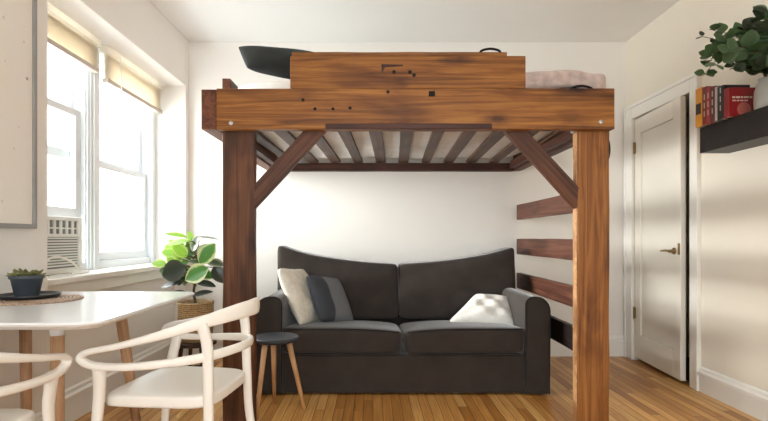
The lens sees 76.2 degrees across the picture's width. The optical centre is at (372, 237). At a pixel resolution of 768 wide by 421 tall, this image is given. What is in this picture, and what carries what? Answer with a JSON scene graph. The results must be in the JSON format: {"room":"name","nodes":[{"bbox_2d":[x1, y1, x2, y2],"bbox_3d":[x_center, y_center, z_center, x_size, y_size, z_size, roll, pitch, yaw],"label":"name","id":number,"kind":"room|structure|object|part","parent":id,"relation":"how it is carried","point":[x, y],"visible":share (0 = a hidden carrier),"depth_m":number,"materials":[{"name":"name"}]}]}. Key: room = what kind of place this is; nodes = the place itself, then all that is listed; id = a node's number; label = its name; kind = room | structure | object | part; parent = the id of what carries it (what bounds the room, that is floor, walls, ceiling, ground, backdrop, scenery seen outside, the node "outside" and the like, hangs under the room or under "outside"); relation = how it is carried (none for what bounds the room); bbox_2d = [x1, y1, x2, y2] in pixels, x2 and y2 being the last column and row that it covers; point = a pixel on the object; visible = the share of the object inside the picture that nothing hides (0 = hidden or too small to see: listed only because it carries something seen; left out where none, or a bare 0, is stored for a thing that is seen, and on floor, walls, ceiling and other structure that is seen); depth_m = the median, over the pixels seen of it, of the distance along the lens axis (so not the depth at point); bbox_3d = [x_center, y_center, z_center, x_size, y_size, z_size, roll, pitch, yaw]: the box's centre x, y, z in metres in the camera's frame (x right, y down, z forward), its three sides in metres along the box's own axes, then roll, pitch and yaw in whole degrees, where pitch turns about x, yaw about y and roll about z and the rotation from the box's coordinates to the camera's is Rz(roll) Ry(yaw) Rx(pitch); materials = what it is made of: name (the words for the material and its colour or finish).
{"room":"studio apartment","nodes":[
{"label":"studio apartment","id":0,"kind":"room"},
{"bbox_2d":[0,0,188,413],"bbox_3d":[-1.843,-0.337,0.962,0.514,2.707,6.524,0,0,0],"label":"wall","id":1,"kind":"structure","parent":0,"point":[137,30],"depth_m":3.31,"materials":[{"name":"paint"}]},
{"bbox_2d":[0,0,36,228],"bbox_3d":[-1.568,-0.638,1.702,0.034,1.190,1.125,0,0,0],"label":"picture frame","id":2,"kind":"object","parent":1,"relation":"attached to","point":[18,18],"visible":1,"depth_m":2.16,"materials":[{"name":"beige"}]},
{"bbox_2d":[35,411,42,420],"bbox_3d":[-1.572,0.922,0.040,0.028,0.190,4.680,0,0,0],"label":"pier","id":3,"kind":"object","parent":1,"relation":"attached to","point":[38,416],"depth_m":2.31,"materials":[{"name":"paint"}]},
{"bbox_2d":[47,56,89,269],"bbox_3d":[-1.909,-0.535,2.800,0.142,1.505,0.760,0,0,0],"label":"window","id":4,"kind":"structure","parent":1,"relation":"in","point":[75,108],"depth_m":3.13,"materials":[{"name":"paint"}]},
{"bbox_3d":[-1.940,-0.871,2.800,0.036,0.755,0.700,0,0,0],"label":"sash","id":5,"kind":"part","parent":4,"relation":"part of","materials":[{"name":"paint"}]},
{"bbox_3d":[-1.895,-0.470,2.800,0.036,0.685,0.700,0,0,0],"label":"sash","id":6,"kind":"part","parent":4,"relation":"part of","materials":[{"name":"paint"}]},
{"bbox_2d":[47,1,101,72],"bbox_3d":[-1.792,-1.176,2.800,0.055,0.216,0.780,0,0,0],"label":"window blind","id":7,"kind":"object","parent":1,"relation":"attached to","point":[65,36],"visible":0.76,"depth_m":2.90,"materials":[{"name":"beige fabric"}]},
{"bbox_3d":[-1.794,-1.083,2.800,0.040,0.030,0.764,0,0,0],"label":"rail","id":8,"kind":"part","parent":7,"relation":"part of","materials":[{"name":"beige"}]},
{"bbox_2d":[90,47,98,269],"bbox_3d":[-1.910,-0.535,3.230,0.180,1.505,0.100,0,0,0],"label":"trim","id":9,"kind":"structure","parent":1,"relation":"attached to","point":[94,77],"depth_m":3.21,"materials":[{"name":"paint"}]},
{"bbox_2d":[47,262,166,290],"bbox_3d":[-1.857,0.262,3.270,0.485,0.110,1.760,0,0,0],"label":"window sill","id":10,"kind":"structure","parent":1,"relation":"attached to","point":[111,277],"depth_m":3.01,"materials":[{"name":"paint"}]},
{"bbox_2d":[47,216,81,274],"bbox_3d":[-2.025,0.041,2.755,0.450,0.328,0.560,0,0,0],"label":"window air conditioner","id":11,"kind":"object","parent":10,"relation":"on","point":[64,234],"visible":0.52,"depth_m":2.86,"materials":[{"name":"white plastic"}]},
{"bbox_2d":[47,237,78,268],"bbox_3d":[-1.810,0.085,2.755,0.018,0.181,0.500,0,0,0],"label":"grille","id":12,"kind":"object","parent":11,"relation":"attached to","point":[67,247],"depth_m":2.85,"materials":[{"name":"white plastic"}]},
{"bbox_2d":[47,256,88,273],"bbox_3d":[-1.738,0.154,2.767,0.089,0.107,0.424,0,0,0],"label":"power cord","id":13,"kind":"object","parent":10,"relation":"on","point":[52,257],"visible":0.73,"depth_m":2.84,"materials":[{"name":"white plastic"}]},
{"bbox_2d":[65,338,170,420],"bbox_3d":[-1.666,0.922,3.307,0.028,0.190,1.834,0,0,0],"label":"baseboard","id":14,"kind":"structure","parent":1,"relation":"attached to","point":[78,397],"depth_m":2.90,"materials":[{"name":"paint"}]},
{"bbox_2d":[99,47,152,268],"bbox_3d":[-1.909,-0.535,3.690,0.142,1.505,0.820,0,0,0],"label":"window","id":15,"kind":"structure","parent":1,"relation":"in","point":[142,172],"depth_m":4.01,"materials":[{"name":"paint"}]},
{"bbox_3d":[-1.940,-0.871,3.690,0.036,0.755,0.760,0,0,0],"label":"sash","id":16,"kind":"part","parent":15,"relation":"part of","materials":[{"name":"paint"}]},
{"bbox_3d":[-1.895,-0.185,3.690,0.036,0.685,0.760,0,0,0],"label":"sash","id":17,"kind":"part","parent":15,"relation":"part of","materials":[{"name":"paint"}]},
{"bbox_2d":[100,46,163,113],"bbox_3d":[-1.786,-1.143,3.703,0.067,0.281,0.865,0,0,0],"label":"window blind","id":18,"kind":"object","parent":15,"relation":"attached to","point":[120,74],"visible":0.98,"depth_m":3.60,"materials":[{"name":"fabric"}]},
{"bbox_3d":[-1.794,-1.058,3.703,0.040,0.030,0.849,0,0,0],"label":"rail","id":19,"kind":"part","parent":18,"relation":"part of","materials":[{"name":"beige fabric"}]},
{"bbox_2d":[134,112,155,261],"bbox_3d":[-1.920,-0.535,3.270,0.160,1.505,1.760,0,0,0],"label":"trim","id":20,"kind":"structure","parent":1,"relation":"attached to","point":[154,113],"depth_m":4.13,"materials":[{"name":"paint"}]},
{"bbox_2d":[189,42,625,334],"bbox_3d":[0.150,-0.337,4.324,4.500,2.707,0.200,0,0,0],"label":"wall","id":21,"kind":"structure","parent":0,"point":[396,218],"depth_m":4.22,"materials":[{"name":"paint"}]},
{"bbox_2d":[188,335,623,355],"bbox_3d":[0.297,0.927,4.210,3.767,0.180,0.028,0,0,0],"label":"baseboard","id":22,"kind":"structure","parent":21,"relation":"attached to","point":[616,342],"depth_m":4.21,"materials":[{"name":"paint"}]},
{"bbox_2d":[150,0,679,41],"bbox_3d":[0.150,-1.750,0.962,4.500,0.120,6.924,0,0,0],"label":"ceiling","id":23,"kind":"structure","parent":0,"point":[196,20],"depth_m":3.77,"materials":[{"name":"paint"}]},
{"bbox_2d":[75,356,760,420],"bbox_3d":[0.350,1.077,0.962,4.900,0.120,6.924,0,0,0],"label":"floor","id":24,"kind":"structure","parent":0,"point":[638,390],"depth_m":2.99,"materials":[{"name":"brown wood"}]},
{"bbox_2d":[0,352,72,420],"bbox_3d":[-1.305,0.627,1.401,0.571,0.786,0.557,0,0,0],"label":"dining chair","id":25,"kind":"object","parent":24,"relation":"on","point":[50,379],"visible":1,"depth_m":1.56,"materials":[{"name":"white plastic"}]},
{"bbox_3d":[-1.305,0.587,1.435,0.420,0.058,0.430,0,0,0],"label":"seat","id":26,"kind":"part","parent":25,"relation":"part of","materials":[{"name":"white plastic"}]},
{"bbox_3d":[-1.305,0.346,1.397,0.571,0.224,0.550,0,0,0],"label":"arm and rail","id":27,"kind":"part","parent":25,"relation":"part of","materials":[{"name":"white plastic"}]},
{"bbox_3d":[-1.056,0.727,1.625,0.058,0.585,0.108,0,0,0],"label":"leg","id":28,"kind":"part","parent":25,"relation":"part of","materials":[{"name":"white plastic"}]},
{"bbox_2d":[0,291,194,420],"bbox_3d":[-1.204,0.638,1.920,0.736,0.762,0.879,0,0,0],"label":"dining table","id":29,"kind":"object","parent":24,"relation":"on","point":[97,308],"visible":0.73,"depth_m":1.81,"materials":[{"name":"white laminate"}]},
{"bbox_3d":[-1.498,0.687,2.116,0.047,0.661,0.046,1,2,0],"label":"leg","id":30,"kind":"part","parent":29,"relation":"part of","materials":[{"name":"beige wood"}]},
{"bbox_2d":[0,294,83,305],"bbox_3d":[-1.388,0.254,2.020,0.340,0.006,0.340,0,0,0],"label":"placemat","id":31,"kind":"object","parent":29,"relation":"on","point":[63,297],"visible":0.71,"depth_m":1.96,"materials":[{"name":"wicker"}]},
{"bbox_2d":[0,291,61,299],"bbox_3d":[-1.440,0.241,2.055,0.232,0.017,0.232,0,0,0],"label":"tray","id":32,"kind":"object","parent":31,"relation":"on","point":[43,294],"visible":0.8,"depth_m":2.02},
{"bbox_2d":[8,274,44,296],"bbox_3d":[-1.455,0.199,2.060,0.130,0.089,0.130,0,0,0],"label":"pot","id":33,"kind":"object","parent":32,"relation":"on","point":[22,285],"depth_m":2.02,"materials":[{"name":"ceramic"}]},
{"bbox_2d":[5,268,49,296],"bbox_3d":[-1.453,0.185,2.057,0.155,0.117,0.135,0,0,0],"label":"potted succulent","id":34,"kind":"object","parent":32,"relation":"on","point":[24,282],"visible":1,"depth_m":2.02,"materials":[{"name":"green plant"}]},
{"bbox_3d":[-1.146,0.687,1.784,0.047,0.662,0.046,-2,-2,0],"label":"leg","id":35,"kind":"part","parent":29,"relation":"part of","materials":[{"name":"beige wood"}]},
{"bbox_3d":[-1.079,0.687,2.193,0.047,0.666,0.046,-6,5,0],"label":"leg","id":36,"kind":"part","parent":29,"relation":"part of","materials":[{"name":"beige wood"}]},
{"bbox_2d":[75,297,259,420],"bbox_3d":[-0.726,0.627,1.936,0.557,0.786,0.571,0,0,7],"label":"dining chair","id":37,"kind":"object","parent":24,"relation":"on","point":[175,385],"visible":1,"depth_m":1.75,"materials":[{"name":"white plastic"}]},
{"bbox_3d":[-0.979,0.727,1.716,0.108,0.585,0.058,0,0,7],"label":"leg","id":38,"kind":"part","parent":37,"relation":"part of","materials":[{"name":"white plastic"}]},
{"bbox_3d":[-0.722,0.346,1.936,0.550,0.224,0.571,0,0,7],"label":"arm and rail","id":39,"kind":"part","parent":37,"relation":"part of","materials":[{"name":"white plastic"}]},
{"bbox_3d":[-0.918,0.727,2.211,0.108,0.585,0.058,0,0,7],"label":"leg","id":40,"kind":"part","parent":37,"relation":"part of","materials":[{"name":"white plastic"}]},
{"bbox_3d":[-0.760,0.587,1.941,0.430,0.058,0.420,0,0,7],"label":"seat","id":41,"kind":"part","parent":37,"relation":"part of","materials":[{"name":"white plastic"}]},
{"bbox_3d":[-0.569,0.660,1.724,0.118,0.722,0.045,0,0,24],"label":"leg","id":42,"kind":"part","parent":37,"relation":"part of","materials":[{"name":"white plastic"}]},
{"bbox_3d":[-0.522,0.660,2.104,0.118,0.722,0.045,0,0,-10],"label":"leg","id":43,"kind":"part","parent":37,"relation":"part of","materials":[{"name":"white plastic"}]},
{"bbox_2d":[178,340,216,366],"bbox_3d":[-1.200,0.857,3.320,0.270,0.323,0.270,0,0,0],"label":"plant stand","id":44,"kind":"object","parent":24,"relation":"on","point":[190,346],"visible":0.21,"depth_m":3.23,"materials":[{"name":"brown wood"}]},
{"bbox_3d":[-1.286,0.867,3.250,0.060,0.303,0.027,0,0,-36],"label":"leg","id":45,"kind":"part","parent":44,"relation":"part of","materials":[{"name":"brown wood"}]},
{"bbox_2d":[152,231,222,342],"bbox_3d":[-1.263,0.322,3.336,0.518,0.743,0.246,0,0,18],"label":"rubber plant","id":46,"kind":"object","parent":44,"relation":"on","point":[178,255],"visible":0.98,"depth_m":3.27,"materials":[{"name":"green plant"}]},
{"bbox_3d":[-1.202,0.237,3.322,0.041,0.443,0.030,0,0,-23],"label":"stem","id":47,"kind":"part","parent":46,"relation":"part of","materials":[{"name":"green plant"}]},
{"bbox_2d":[177,299,213,342],"bbox_3d":[-1.200,0.561,3.320,0.238,0.266,0.238,0,0,0],"label":"basket","id":48,"kind":"object","parent":44,"relation":"on","point":[192,308],"depth_m":3.22,"materials":[{"name":"beige wicker"}]},
{"bbox_2d":[256,332,305,419],"bbox_3d":[-0.567,0.795,2.851,0.272,0.449,0.292,0,0,29],"label":"stool","id":49,"kind":"object","parent":24,"relation":"on","point":[273,339],"visible":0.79,"depth_m":2.86,"materials":[{"name":"brown wood"}]},
{"bbox_3d":[-0.635,0.807,2.770,0.034,0.425,0.033,5,-7,0],"label":"leg","id":50,"kind":"part","parent":49,"relation":"part of","materials":[{"name":"brown wood"}]},
{"bbox_3d":[-0.603,0.807,2.980,0.034,0.432,0.033,2,13,0],"label":"leg","id":51,"kind":"part","parent":49,"relation":"part of","materials":[{"name":"brown wood"}]},
{"bbox_3d":[-0.567,0.585,2.850,0.272,0.028,0.272,0,0,0],"label":"seat","id":52,"kind":"part","parent":49,"relation":"part of","materials":[{"name":"grey wood"}]},
{"bbox_3d":[-0.451,0.807,2.888,0.034,0.431,0.033,-12,3,0],"label":"leg","id":53,"kind":"part","parent":49,"relation":"part of","materials":[{"name":"brown wood"}]},
{"bbox_2d":[256,246,550,393],"bbox_3d":[0.193,0.539,3.623,1.906,0.956,0.953,0,0,0],"label":"sofa","id":54,"kind":"object","parent":24,"relation":"on","point":[401,337],"visible":0.81,"depth_m":3.17,"materials":[{"name":"grey fabric"}]},
{"bbox_3d":[-0.672,0.694,3.587,0.165,0.623,0.865,0,0,0],"label":"arm","id":55,"kind":"part","parent":54,"relation":"part of","materials":[{"name":"grey fabric"}]},
{"bbox_2d":[277,268,319,324],"bbox_3d":[-0.515,0.417,3.550,0.239,0.407,0.412,0,0,18],"label":"throw pillow","id":56,"kind":"object","parent":54,"relation":"on","point":[293,282],"visible":0.77,"depth_m":3.41,"materials":[{"name":"beige fabric"}]},
{"bbox_2d":[306,275,352,321],"bbox_3d":[-0.310,0.442,3.560,0.214,0.355,0.399,0,0,36],"label":"throw pillow","id":57,"kind":"object","parent":54,"relation":"on","point":[328,295],"visible":0.97,"depth_m":3.48,"materials":[{"name":"grey fabric"}]},
{"bbox_2d":[277,246,397,317],"bbox_3d":[-0.275,0.339,3.861,0.936,0.556,0.278,0,0,0],"label":"cushion","id":58,"kind":"object","parent":54,"relation":"on","point":[370,287],"depth_m":3.77,"materials":[{"name":"grey fabric"}]},
{"bbox_2d":[282,320,401,353],"bbox_3d":[-0.203,0.667,3.505,0.794,0.177,0.711,0,0,0],"label":"seat cushion","id":59,"kind":"object","parent":54,"relation":"on","point":[355,336],"depth_m":3.15,"materials":[{"name":"grey fabric"}]},
{"bbox_3d":[0.193,0.453,4.027,1.871,0.729,0.145,0,0,0],"label":"frame","id":60,"kind":"part","parent":54,"relation":"part of","materials":[{"name":"grey fabric"}]},
{"bbox_2d":[398,247,515,317],"bbox_3d":[0.651,0.346,3.861,0.905,0.541,0.279,0,0,0],"label":"cushion","id":61,"kind":"object","parent":54,"relation":"on","point":[435,288],"depth_m":3.76,"materials":[{"name":"grey fabric"}]},
{"bbox_2d":[399,320,523,353],"bbox_3d":[0.595,0.667,3.505,0.794,0.177,0.711,0,0,0],"label":"seat cushion","id":62,"kind":"object","parent":54,"relation":"on","point":[434,336],"depth_m":3.15,"materials":[{"name":"grey fabric"}]},
{"bbox_2d":[450,294,513,324],"bbox_3d":[0.780,0.523,3.552,0.457,0.224,0.248,0,0,4],"label":"throw pillow","id":63,"kind":"object","parent":54,"relation":"on","point":[481,308],"visible":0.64,"depth_m":3.47,"materials":[{"name":"white fabric"}]},
{"bbox_3d":[1.062,0.694,3.587,0.155,0.623,0.865,0,0,0],"label":"arm","id":64,"kind":"part","parent":54,"relation":"part of","materials":[{"name":"grey fabric"}]},
{"bbox_2d":[201,47,613,420],"bbox_3d":[0.193,-0.009,3.393,2.196,2.052,1.650,0,0,0],"label":"bed","id":65,"kind":"object","parent":24,"relation":"on","point":[343,93],"visible":0.98,"depth_m":2.64,"materials":[{"name":"brown wood"}]},
{"bbox_3d":[-0.724,0.117,2.664,0.174,1.800,0.055,0,0,0],"label":"post","id":66,"kind":"part","parent":65,"relation":"part of","materials":[{"name":"brown wood"}]},
{"bbox_3d":[0.190,-0.603,4.185,2.020,0.068,0.061,0,0,0],"label":"rail","id":67,"kind":"part","parent":65,"relation":"part of","materials":[{"name":"brown wood"}]},
{"bbox_2d":[238,80,569,158],"bbox_3d":[0.188,-0.782,3.440,2.020,0.257,1.410,0,0,0],"label":"mattress","id":68,"kind":"object","parent":65,"relation":"on","point":[391,139],"visible":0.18,"depth_m":3.38,"materials":[{"name":"white fabric"}]},
{"bbox_2d":[239,46,310,78],"bbox_3d":[-0.474,-1.053,2.959,0.746,0.322,0.343,0,0,-1],"label":"pillow","id":69,"kind":"object","parent":68,"relation":"on","point":[273,61],"visible":0.52,"depth_m":2.83,"materials":[{"name":"black fabric"}]},
{"bbox_2d":[525,70,605,88],"bbox_3d":[0.985,-0.880,3.390,0.780,0.162,1.385,0,0,0],"label":"blanket","id":70,"kind":"object","parent":68,"relation":"on","point":[557,79],"visible":0.17,"depth_m":2.70,"materials":[{"name":"fabric"}]},
{"bbox_3d":[0.637,-1.017,2.662,0.120,0.035,0.012,0,0,0],"label":"grab handle","id":71,"kind":"part","parent":65,"relation":"part of","materials":[{"name":"black metal"}]},
{"bbox_3d":[1.110,-0.799,2.610,0.126,0.035,0.012,0,0,0],"label":"grab handle","id":72,"kind":"part","parent":65,"relation":"part of","materials":[{"name":"black metal"}]},
{"bbox_3d":[1.187,0.117,2.663,0.175,1.800,0.055,0,0,0],"label":"post","id":73,"kind":"part","parent":65,"relation":"part of","materials":[{"name":"brown wood"}]},
{"bbox_2d":[626,0,767,391],"bbox_3d":[2.451,-0.337,0.962,0.540,2.707,6.524,0,0,0],"label":"wall","id":74,"kind":"structure","parent":0,"point":[734,185],"depth_m":3.06,"materials":[{"name":"paint"}]},
{"bbox_2d":[633,96,685,380],"bbox_3d":[2.151,0.004,3.749,0.094,1.977,0.693,0,0,4],"label":"door","id":75,"kind":"structure","parent":74,"relation":"in","point":[659,146],"depth_m":3.69,"materials":[{"name":"paint"}]},
{"bbox_3d":[2.113,0.092,3.521,0.051,0.048,0.140,0,0,4],"label":"handle","id":76,"kind":"part","parent":75,"relation":"part of","materials":[{"name":"gold metal"}]},
{"bbox_2d":[624,73,700,390],"bbox_3d":[2.166,-0.045,3.732,0.030,2.125,0.955,0,0,0],"label":"trim","id":77,"kind":"structure","parent":74,"relation":"attached to","point":[689,84],"depth_m":3.35,"materials":[{"name":"paint"}]},
{"bbox_2d":[686,357,688,380],"bbox_3d":[2.461,1.007,3.720,0.440,0.020,0.750,0,0,0],"label":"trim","id":78,"kind":"structure","parent":74,"relation":"attached to","point":[687,358],"depth_m":3.74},
{"bbox_2d":[697,366,767,420],"bbox_3d":[2.167,0.934,0.476,0.028,0.165,5.553,0,0,0],"label":"baseboard","id":79,"kind":"structure","parent":74,"relation":"attached to","point":[753,401],"depth_m":2.93,"materials":[{"name":"paint"}]},
{"bbox_2d":[700,105,767,152],"bbox_3d":[2.090,-0.596,2.175,0.180,0.155,1.650,0,0,0],"label":"wall shelf","id":80,"kind":"object","parent":74,"relation":"attached to","point":[747,130],"visible":1,"depth_m":2.71,"materials":[{"name":"black wood"}]},
{"bbox_2d":[696,87,704,127],"bbox_3d":[2.053,-0.790,2.967,0.166,0.232,0.055,0,0,0],"label":"book","id":81,"kind":"object","parent":80,"relation":"on","point":[699,90],"visible":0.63,"depth_m":2.96,"materials":[{"name":"orange paper"}]},
{"bbox_2d":[702,86,710,125],"bbox_3d":[2.052,-0.787,2.921,0.156,0.226,0.035,0,0,0],"label":"book","id":82,"kind":"object","parent":80,"relation":"on","point":[703,88],"visible":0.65,"depth_m":2.92,"materials":[{"name":"red paper"}]},
{"bbox_2d":[706,86,713,123],"bbox_3d":[2.052,-0.782,2.889,0.156,0.216,0.029,0,0,0],"label":"book","id":83,"kind":"object","parent":80,"relation":"on","point":[709,87],"visible":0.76,"depth_m":2.89,"materials":[{"name":"red paper"}]},
{"bbox_2d":[710,86,719,122],"bbox_3d":[2.050,-0.777,2.853,0.151,0.206,0.041,0,0,0],"label":"book","id":84,"kind":"object","parent":80,"relation":"on","point":[712,89],"visible":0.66,"depth_m":2.85,"materials":[{"name":"red paper"}]},
{"bbox_2d":[715,86,722,120],"bbox_3d":[2.050,-0.772,2.821,0.150,0.196,0.019,0,0,0],"label":"book","id":85,"kind":"object","parent":80,"relation":"on","point":[717,86],"visible":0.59,"depth_m":2.82,"materials":[{"name":"white paper"}]},
{"bbox_2d":[694,4,767,109],"bbox_3d":[1.935,-0.965,2.538,0.467,0.582,0.381,0,0,0],"label":"potted plant","id":86,"kind":"object","parent":80,"relation":"on","point":[750,52],"visible":1,"depth_m":2.52,"materials":[{"name":"green plant"}]},
{"bbox_2d":[717,85,749,119],"bbox_3d":[2.050,-0.769,2.787,0.151,0.190,0.049,0,0,0],"label":"book","id":87,"kind":"object","parent":80,"relation":"on","point":[720,90],"visible":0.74,"depth_m":2.78,"materials":[{"name":"paper"}]},
{"bbox_2d":[724,87,755,117],"bbox_3d":[2.058,-0.755,2.739,0.165,0.162,0.039,0,0,0],"label":"book","id":88,"kind":"object","parent":80,"relation":"on","point":[737,100],"visible":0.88,"depth_m":2.72,"materials":[{"name":"red paper"}]},
{"bbox_2d":[737,102,750,114],"bbox_3d":[2.060,-0.716,2.721,0.076,0.076,0.002,0,0,0],"label":"picture","id":89,"kind":"object","parent":88,"relation":"attached to","point":[742,107],"depth_m":2.72}
]}

